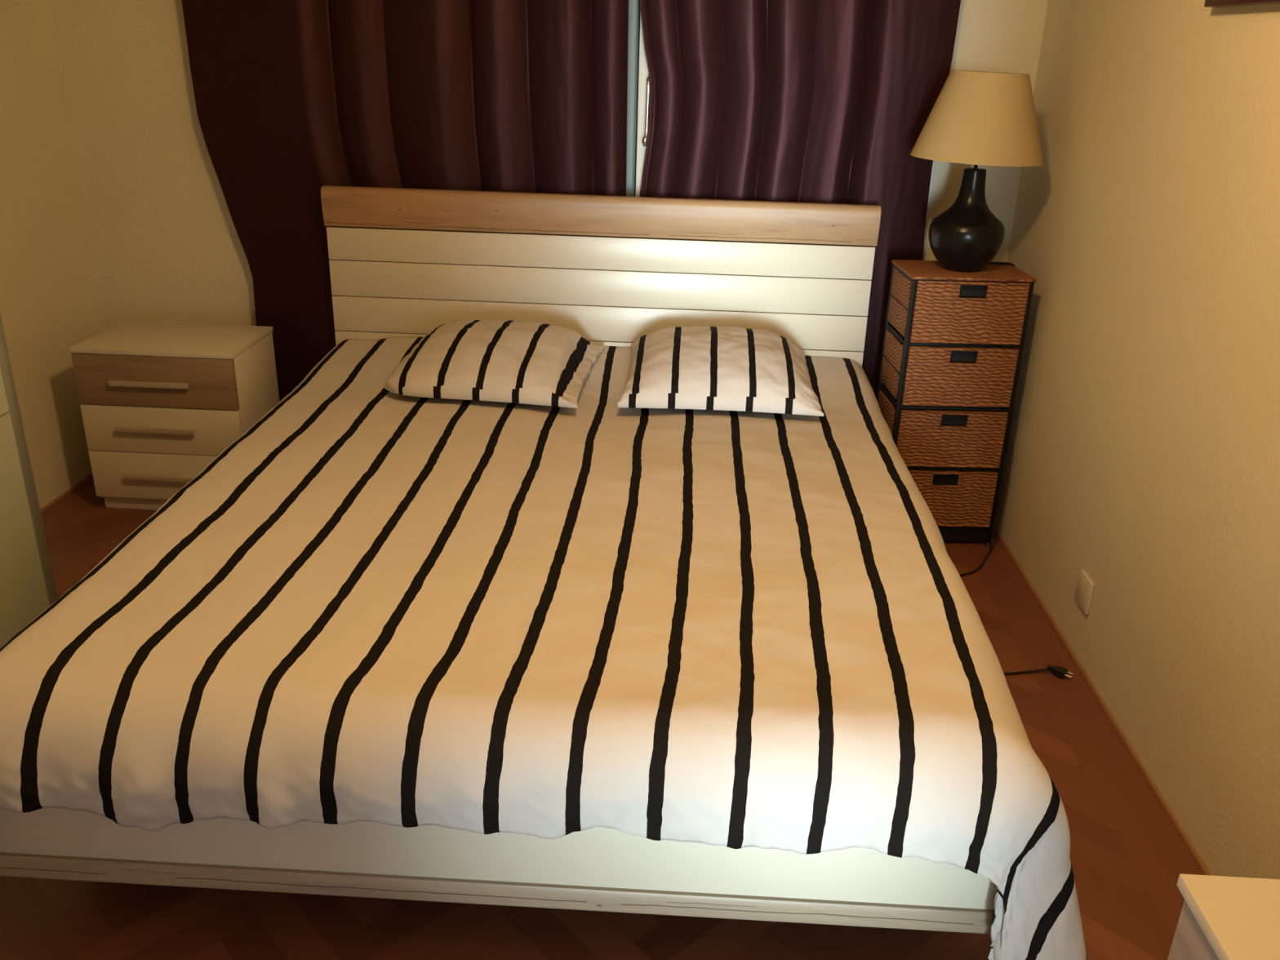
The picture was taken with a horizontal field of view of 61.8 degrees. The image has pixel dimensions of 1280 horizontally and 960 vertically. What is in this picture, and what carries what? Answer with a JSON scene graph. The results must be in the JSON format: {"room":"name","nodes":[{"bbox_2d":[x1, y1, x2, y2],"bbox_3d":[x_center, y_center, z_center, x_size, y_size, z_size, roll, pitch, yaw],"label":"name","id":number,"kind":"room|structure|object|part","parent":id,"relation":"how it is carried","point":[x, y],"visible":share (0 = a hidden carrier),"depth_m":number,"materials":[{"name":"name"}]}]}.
{"room":"bedroom","nodes":[
{"label":"bedroom","id":0,"kind":"room"},
{"bbox_2d":[0,0,105,508],"bbox_3d":[-2.196,-0.359,1.635,0.120,2.450,5.349,3,22,2],"label":"wall","id":1,"kind":"structure","parent":0,"point":[51,303],"depth_m":3.66,"materials":[{"name":"paint"}]},
{"bbox_2d":[40,472,93,513],"bbox_3d":[-2.171,0.809,2.003,0.008,0.011,4.909,3,22,2],"label":"baseboard","id":2,"kind":"structure","parent":1,"relation":"attached to","point":[51,503],"depth_m":3.86,"materials":[{"name":"brown wood"}]},
{"bbox_2d":[51,0,1048,401],"bbox_3d":[-0.342,-1.230,3.890,3.348,2.450,0.300,3,22,2],"label":"wall","id":3,"kind":"structure","parent":0,"point":[166,246],"depth_m":3.81,"materials":[{"name":"paint"}]},
{"bbox_2d":[626,0,650,196],"bbox_3d":[-0.119,-1.073,3.776,2.255,2.100,0.188,3,22,2],"label":"window","id":4,"kind":"structure","parent":3,"relation":"in","point":[641,107],"depth_m":3.67,"materials":[{"name":"beige paint"}]},
{"bbox_3d":[0.463,-1.059,3.798,0.953,1.950,0.060,3,22,2],"label":"sash","id":5,"kind":"part","parent":4,"relation":"part of","materials":[{"name":"beige paint"}]},
{"bbox_3d":[0.031,-1.275,3.643,0.027,0.258,0.113,5,23,9],"label":"handle","id":6,"kind":"part","parent":4,"relation":"part of","materials":[{"name":"silver metal"}]},
{"bbox_2d":[922,160,936,260],"bbox_3d":[1.014,-1.003,3.742,0.013,2.180,0.012,3,22,2],"label":"trim","id":7,"kind":"structure","parent":3,"relation":"attached to","point":[934,162],"depth_m":3.75,"materials":[{"name":"beige paint"}]},
{"bbox_3d":[-0.219,-2.192,3.279,2.650,0.030,0.090,3,22,2],"label":"rail","id":8,"kind":"object","parent":3,"relation":"attached to","visible":0},
{"bbox_2d":[181,0,628,400],"bbox_3d":[-0.795,-1.107,3.700,1.496,2.318,0.068,3,22,2],"label":"curtain","id":9,"kind":"object","parent":8,"relation":"hanging from","point":[294,99],"visible":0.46,"depth_m":3.63,"materials":[{"name":"purple fabric"}]},
{"bbox_2d":[639,0,960,398],"bbox_3d":[0.495,-1.050,3.658,1.048,2.318,0.056,3,22,2],"label":"curtain","id":10,"kind":"object","parent":8,"relation":"hanging from","point":[818,101],"visible":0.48,"depth_m":3.57,"materials":[{"name":"purple fabric"}]},
{"bbox_2d":[0,476,1204,959],"bbox_3d":[-0.508,0.939,1.904,3.348,0.060,5.029,3,22,2],"label":"floor","id":11,"kind":"structure","parent":0,"point":[1128,857],"depth_m":2.08,"materials":[{"name":"brown wood"}]},
{"bbox_2d":[0,313,57,648],"bbox_3d":[-1.835,-0.167,1.589,0.580,2.150,1.915,3,22,2],"label":"wardrobe","id":12,"kind":"object","parent":11,"relation":"on","point":[28,588],"visible":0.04,"depth_m":2.62,"materials":[{"name":"beige wood"}]},
{"bbox_2d":[69,320,279,510],"bbox_3d":[-1.607,-0.216,3.780,0.543,0.588,0.394,3,22,2],"label":"nightstand","id":13,"kind":"object","parent":11,"relation":"on","point":[159,402],"visible":0.81,"depth_m":3.61,"materials":[{"name":"beige laminate"}]},
{"bbox_3d":[-1.624,-0.317,3.540,0.266,0.018,0.026,3,22,2],"label":"handle","id":14,"kind":"part","parent":13,"relation":"part of","materials":[{"name":"beige"}]},
{"bbox_3d":[-1.612,-0.073,3.837,0.539,0.168,0.338,3,22,2],"label":"drawer","id":15,"kind":"part","parent":13,"relation":"part of","materials":[{"name":"beige laminate"}]},
{"bbox_3d":[-1.602,-0.389,3.707,0.539,0.174,0.338,3,22,2],"label":"drawer","id":16,"kind":"part","parent":13,"relation":"part of","materials":[{"name":"brown wood"}]},
{"bbox_3d":[-1.629,-0.168,3.602,0.266,0.018,0.026,3,22,2],"label":"handle","id":17,"kind":"part","parent":13,"relation":"part of","materials":[{"name":"beige"}]},
{"bbox_3d":[-1.634,-0.007,3.668,0.266,0.018,0.026,3,22,2],"label":"handle","id":18,"kind":"part","parent":13,"relation":"part of","materials":[{"name":"beige"}]},
{"bbox_3d":[-1.607,-0.229,3.772,0.539,0.163,0.338,3,22,2],"label":"drawer","id":19,"kind":"part","parent":13,"relation":"part of","materials":[{"name":"beige laminate"}]},
{"bbox_2d":[0,185,997,933],"bbox_3d":[-0.207,-0.041,2.802,1.886,1.088,2.252,3,22,2],"label":"bed","id":20,"kind":"object","parent":11,"relation":"on","point":[617,271],"visible":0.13,"depth_m":3.58,"materials":[{"name":"white wood"}]},
{"bbox_3d":[-0.271,0.734,1.928,1.882,0.054,0.044,3,22,2],"label":"footboard rail","id":21,"kind":"part","parent":20,"relation":"part of","materials":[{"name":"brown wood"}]},
{"bbox_3d":[-0.269,0.647,1.892,1.880,0.222,0.025,3,22,2],"label":"footboard","id":22,"kind":"part","parent":20,"relation":"part of","materials":[{"name":"beige paint"}]},
{"bbox_2d":[0,337,1087,959],"bbox_3d":[-0.197,0.183,2.839,2.152,0.521,2.346,3,22,2],"label":"duvet","id":23,"kind":"object","parent":20,"relation":"on","point":[735,629],"visible":0.89,"depth_m":2.00,"materials":[{"name":"fabric"}]},
{"bbox_2d":[384,320,604,408],"bbox_3d":[-0.460,-0.413,3.463,0.622,0.146,0.600,4,22,5],"label":"pillow","id":24,"kind":"object","parent":23,"relation":"on","point":[503,361],"visible":1,"depth_m":3.29,"materials":[{"name":"fabric"}]},
{"bbox_2d":[617,326,823,416],"bbox_3d":[0.256,-0.387,3.441,0.615,0.156,0.600,3,22,2],"label":"pillow","id":25,"kind":"object","parent":23,"relation":"on","point":[721,368],"visible":1,"depth_m":3.25,"materials":[{"name":"fabric"}]},
{"bbox_3d":[-0.159,-0.279,3.885,1.880,0.463,0.016,3,22,2],"label":"headboard panel","id":26,"kind":"part","parent":20,"relation":"part of","materials":[{"name":"beige paint"}]},
{"bbox_3d":[-0.150,-0.553,3.773,1.880,0.124,0.016,3,22,2],"label":"headboard panel","id":27,"kind":"part","parent":20,"relation":"part of","materials":[{"name":"beige paint"}]},
{"bbox_3d":[-0.147,-0.670,3.725,1.880,0.124,0.016,3,22,2],"label":"headboard panel","id":28,"kind":"part","parent":20,"relation":"part of","materials":[{"name":"beige paint"}]},
{"bbox_3d":[-0.143,-0.781,3.679,1.880,0.110,0.016,3,22,2],"label":"headboard panel","id":29,"kind":"part","parent":20,"relation":"part of","materials":[{"name":"beige paint"}]},
{"bbox_3d":[-0.153,-0.454,3.831,1.868,0.830,0.024,3,22,2],"label":"headboard","id":30,"kind":"part","parent":20,"relation":"part of","materials":[{"name":"white wood"}]},
{"bbox_2d":[876,259,1036,546],"bbox_3d":[1.025,-0.253,3.624,0.392,0.924,0.276,1,22,-2],"label":"tower","id":31,"kind":"object","parent":11,"relation":"on","point":[950,365],"visible":0.88,"depth_m":3.47,"materials":[{"name":"brown wicker"}]},
{"bbox_3d":[1.023,-0.182,3.647,0.378,0.192,0.261,1,22,-2],"label":"drawer","id":32,"kind":"part","parent":31,"relation":"part of","materials":[{"name":"brown wicker"}]},
{"bbox_3d":[1.029,-0.379,3.565,0.378,0.195,0.261,1,22,-2],"label":"drawer","id":33,"kind":"part","parent":31,"relation":"part of","materials":[{"name":"brown wicker"}]},
{"bbox_3d":[1.017,0.017,3.728,0.378,0.199,0.262,1,22,-2],"label":"drawer","id":34,"kind":"part","parent":31,"relation":"part of","materials":[{"name":"brown wicker"}]},
{"bbox_3d":[1.035,-0.574,3.485,0.378,0.195,0.261,1,22,-2],"label":"drawer","id":35,"kind":"part","parent":31,"relation":"part of","materials":[{"name":"brown wicker"}]},
{"bbox_2d":[910,70,1073,678],"bbox_3d":[1.009,-0.385,3.159,0.439,1.519,1.169,3,22,2],"label":"table lamp","id":36,"kind":"object","parent":31,"relation":"on","point":[977,117],"visible":0.92,"depth_m":3.18,"materials":[{"name":"beige fabric"}]},
{"bbox_3d":[1.050,-1.113,3.273,0.401,0.252,0.401,4,22,2],"label":"lamp shade","id":37,"kind":"part","parent":36,"relation":"part of","materials":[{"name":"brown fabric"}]},
{"bbox_3d":[0.997,-0.102,3.242,0.395,0.933,1.077,4,22,6],"label":"power cord","id":38,"kind":"part","parent":36,"relation":"part of","materials":[{"name":"black plastic"}]},
{"bbox_2d":[1167,873,1279,959],"bbox_3d":[0.903,0.948,1.147,0.463,0.578,0.800,3,22,2],"label":"dresser","id":39,"kind":"object","parent":11,"relation":"on","point":[1222,917],"visible":1,"depth_m":1.36,"materials":[{"name":"beige laminate"}]},
{"bbox_3d":[0.906,0.778,1.077,0.407,0.163,0.788,3,22,2],"label":"drawer","id":40,"kind":"part","parent":39,"relation":"part of","materials":[{"name":"brown wood"}]},
{"bbox_2d":[995,0,1279,879],"bbox_3d":[1.267,-0.204,1.515,0.120,2.450,5.349,3,22,2],"label":"wall","id":41,"kind":"structure","parent":0,"point":[1144,454],"depth_m":2.53,"materials":[{"name":"paint"}]},
{"bbox_2d":[1074,568,1094,614],"bbox_3d":[1.227,0.309,2.956,0.012,0.095,0.095,3,22,2],"label":"wall socket","id":42,"kind":"object","parent":41,"relation":"attached to","point":[1083,595],"visible":1,"depth_m":2.94,"materials":[{"name":"beige plastic"}]},
{"bbox_2d":[992,526,1212,875],"bbox_3d":[1.164,0.958,1.889,0.008,0.011,4.909,3,22,2],"label":"baseboard","id":43,"kind":"structure","parent":41,"relation":"attached to","point":[1171,814],"depth_m":2.71,"materials":[{"name":"brown wood"}]},
{"bbox_2d":[1204,0,1279,7],"bbox_3d":[1.255,-1.243,2.005,0.030,0.640,0.506,3,22,2],"label":"picture frame","id":44,"kind":"object","parent":41,"relation":"attached to","point":[1208,3],"visible":1,"depth_m":2.23,"materials":[{"name":"brown wood"}]}
]}

